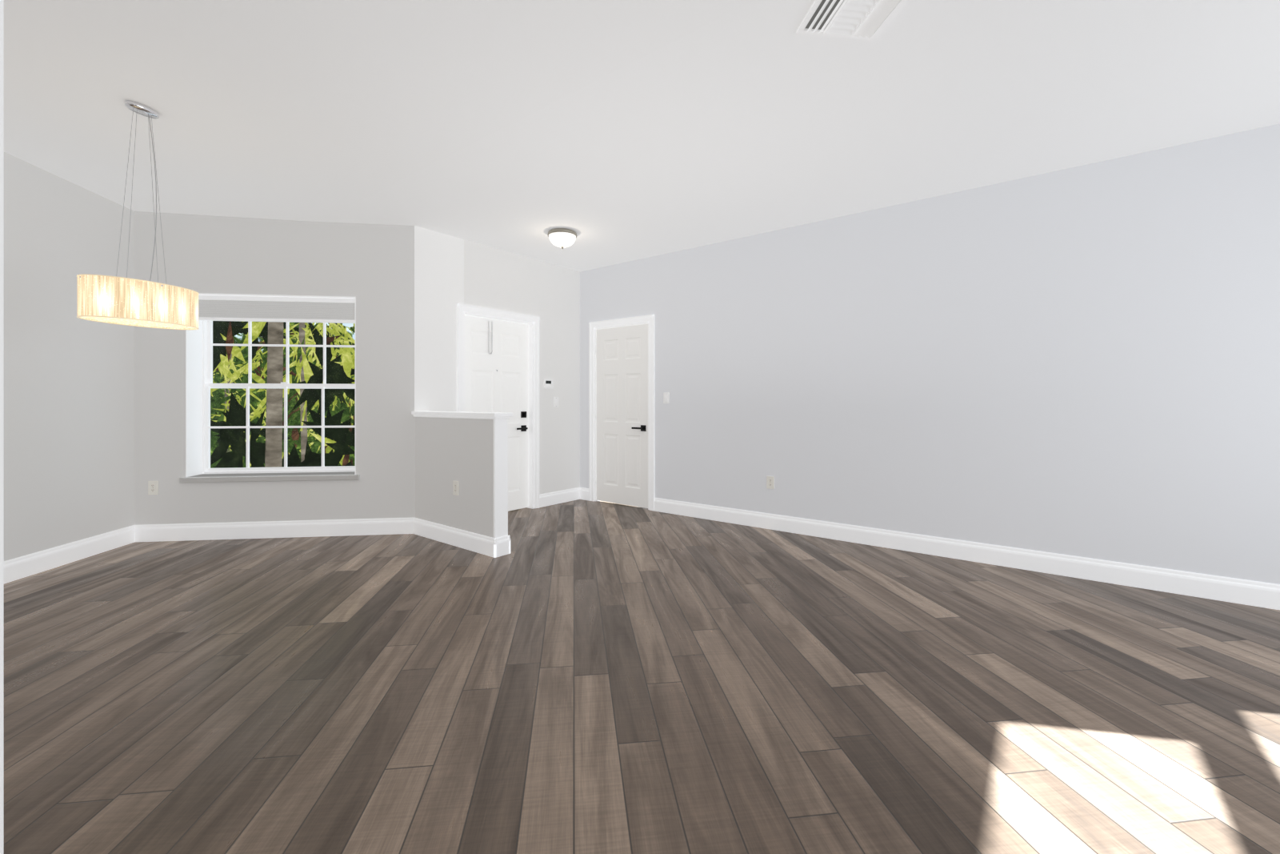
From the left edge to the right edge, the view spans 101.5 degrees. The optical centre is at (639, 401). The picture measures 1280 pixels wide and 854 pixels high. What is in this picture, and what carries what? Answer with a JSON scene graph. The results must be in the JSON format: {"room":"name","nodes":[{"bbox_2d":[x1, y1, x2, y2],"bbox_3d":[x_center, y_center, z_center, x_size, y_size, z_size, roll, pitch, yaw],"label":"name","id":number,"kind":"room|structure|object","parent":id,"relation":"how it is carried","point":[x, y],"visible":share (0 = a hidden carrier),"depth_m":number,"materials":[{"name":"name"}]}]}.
{"room":"empty living room","nodes":[
{"label":"empty living room","id":0,"kind":"room"},
{"bbox_2d":[0,0,3,853],"bbox_3d":[-0.903,-0.280,0.450,0.090,2.910,0.450,0,0,38],"label":"wall","id":1,"kind":"structure","parent":0,"point":[1,426],"depth_m":0.60,"materials":[{"name":"white paint"}]},
{"bbox_2d":[3,151,134,561],"bbox_3d":[-4.036,-0.280,1.917,0.200,2.910,4.970,0,0,-7],"label":"wall","id":2,"kind":"structure","parent":0,"point":[68,426],"depth_m":3.76,"materials":[{"name":"white paint"}]},
{"bbox_2d":[3,487,1279,609],"bbox_3d":[-0.773,1.105,1.901,8.551,0.140,7.064,0,0,38],"label":"baseboard","id":3,"kind":"structure","parent":2,"relation":"attached to","point":[1246,592],"depth_m":4.11,"materials":[{"name":"white wood"}]},
{"bbox_2d":[134,211,414,524],"bbox_3d":[-3.272,-0.280,4.645,2.500,2.910,0.250,0,0,-7],"label":"wall","id":4,"kind":"structure","parent":0,"point":[370,267],"depth_m":4.54,"materials":[{"name":"white paint"}]},
{"bbox_2d":[148,480,158,494],"bbox_3d":[-4.103,0.725,4.411,0.054,0.114,0.054,0,0,38],"label":"outlet","id":5,"kind":"object","parent":4,"relation":"attached to","point":[153,487],"visible":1,"depth_m":4.41,"materials":[{"name":"white plastic"}]},
{"bbox_2d":[179,471,359,482],"bbox_3d":[-3.194,0.662,4.620,1.430,0.045,0.238,0,0,-7],"label":"window sill","id":6,"kind":"structure","parent":4,"relation":"attached to","point":[291,477],"depth_m":4.53,"materials":[{"name":"white wood"}]},
{"bbox_2d":[185,292,355,476],"bbox_3d":[-3.200,-0.143,4.663,1.362,1.566,0.272,0,0,-7],"label":"window","id":7,"kind":"structure","parent":4,"relation":"in","point":[199,345],"depth_m":4.67,"materials":[{"name":"white wood"}]},
{"bbox_2d":[198,295,355,323],"bbox_3d":[-3.190,-0.810,4.588,1.336,0.212,0.063,0,0,-7],"label":"window blind","id":8,"kind":"object","parent":7,"relation":"attached to","point":[270,309],"visible":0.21,"depth_m":4.57,"materials":[{"name":"white plastic"}]},
{"bbox_2d":[411,411,512,538],"bbox_3d":[-1.509,0.630,4.357,1.195,1.090,0.175,0,0,38],"label":"wall","id":9,"kind":"structure","parent":0,"point":[468,451],"depth_m":4.22,"materials":[{"name":"white paint"}]},
{"bbox_2d":[452,480,458,495],"bbox_3d":[-1.503,0.705,4.279,0.070,0.114,0.017,0,0,38],"label":"outlet","id":10,"kind":"object","parent":9,"relation":"attached to","point":[455,487],"visible":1,"depth_m":4.27,"materials":[{"name":"white plastic"}]},
{"bbox_2d":[414,225,579,494],"bbox_3d":[-1.452,-0.280,5.568,0.200,2.910,2.100,0,0,38],"label":"wall","id":11,"kind":"structure","parent":0,"point":[450,272],"depth_m":5.50,"materials":[{"name":"white paint"}]},
{"bbox_2d":[464,315,528,511],"bbox_3d":[-1.486,0.155,5.449,0.100,2.015,0.844,0,0,38],"label":"entry door","id":12,"kind":"structure","parent":11,"relation":"in","point":[496,366],"depth_m":5.55,"materials":[{"name":"white wood"}]},
{"bbox_2d":[456,303,539,508],"bbox_3d":[-1.514,0.117,5.471,0.220,2.115,1.020,0,0,38],"label":"door frame","id":13,"kind":"structure","parent":11,"relation":"attached to","point":[530,321],"depth_m":5.76,"materials":[{"name":"white wood"}]},
{"bbox_2d":[544,379,552,387],"bbox_3d":[-1.035,-0.200,5.922,0.024,0.096,0.124,0,0,38],"label":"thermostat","id":14,"kind":"object","parent":11,"relation":"attached to","point":[548,383],"visible":1,"depth_m":5.91,"materials":[{"name":"white plastic"}]},
{"bbox_2d":[553,396,558,407],"bbox_3d":[-0.964,0.005,6.025,0.011,0.114,0.070,0,0,38],"label":"light switch","id":15,"kind":"object","parent":11,"relation":"attached to","point":[555,402],"visible":1,"depth_m":6.02,"materials":[{"name":"white plastic"}]},
{"bbox_2d":[3,499,1279,853],"bbox_3d":[-0.861,1.225,1.950,9.071,0.100,7.354,0,0,38],"label":"floor","id":16,"kind":"structure","parent":0,"point":[586,677],"depth_m":2.05,"materials":[{"name":"brown wood"}]},
{"bbox_2d":[3,0,1279,271],"bbox_3d":[-0.861,-1.704,1.950,9.071,0.259,7.354,0,0,38],"label":"ceiling","id":17,"kind":"structure","parent":0,"point":[613,131],"depth_m":2.79,"materials":[{"name":"white paint"}]},
{"bbox_2d":[76,100,199,329],"bbox_3d":[-2.724,-1.018,2.865,0.352,1.182,0.501,0,0,38],"label":"pendant chandelier","id":18,"kind":"object","parent":17,"relation":"hanging from","point":[126,301],"visible":1,"depth_m":2.77,"materials":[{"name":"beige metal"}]},
{"bbox_2d":[547,228,577,248],"bbox_3d":[-0.721,-1.495,4.862,0.274,0.160,0.274,0,0,38],"label":"ceiling light","id":19,"kind":"object","parent":17,"relation":"attached to","point":[562,238],"visible":1,"depth_m":4.78,"materials":[{"name":"white glass"}]},
{"bbox_2d":[796,0,907,40],"bbox_3d":[0.861,-1.565,2.072,0.350,0.020,0.350,0,0,-7],"label":"ceiling vent","id":20,"kind":"object","parent":17,"relation":"in","point":[864,19],"visible":1,"depth_m":2.13,"materials":[{"name":"white metal"}]},
{"bbox_2d":[580,123,1279,584],"bbox_3d":[2.057,-0.280,4.251,7.360,2.910,0.120,0,0,38],"label":"wall","id":21,"kind":"structure","parent":0,"point":[1084,360],"depth_m":3.73,"materials":[{"name":"white paint"}]},
{"bbox_2d":[595,324,647,507],"bbox_3d":[-0.219,0.155,5.940,0.782,2.015,0.091,0,0,38],"label":"closet door","id":22,"kind":"structure","parent":21,"relation":"in","point":[622,415],"depth_m":5.93,"materials":[{"name":"white wood"}]},
{"bbox_2d":[589,314,654,510],"bbox_3d":[-0.185,0.117,5.978,0.950,2.115,0.140,0,0,38],"label":"door frame","id":23,"kind":"structure","parent":21,"relation":"attached to","point":[649,320],"depth_m":5.85,"materials":[{"name":"white wood"}]},
{"bbox_2d":[663,392,669,403],"bbox_3d":[0.279,-0.040,5.548,0.070,0.114,0.011,0,0,38],"label":"light switch","id":24,"kind":"object","parent":21,"relation":"attached to","point":[666,398],"visible":1,"depth_m":5.54,"materials":[{"name":"white plastic"}]},
{"bbox_2d":[766,476,774,488],"bbox_3d":[1.207,0.745,4.835,0.070,0.114,0.017,0,0,38],"label":"outlet","id":25,"kind":"object","parent":21,"relation":"attached to","point":[770,482],"visible":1,"depth_m":4.83,"materials":[{"name":"white plastic"}]},
{"label":"outside","id":26,"kind":"structure","parent":0,"visible":0},
{"bbox_2d":[210,320,355,467],"bbox_3d":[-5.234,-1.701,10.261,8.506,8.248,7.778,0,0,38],"label":"window glass","id":27,"kind":"object","parent":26,"point":[298,450],"depth_m":6.33,"materials":[{"name":"clear glass"}]}
]}

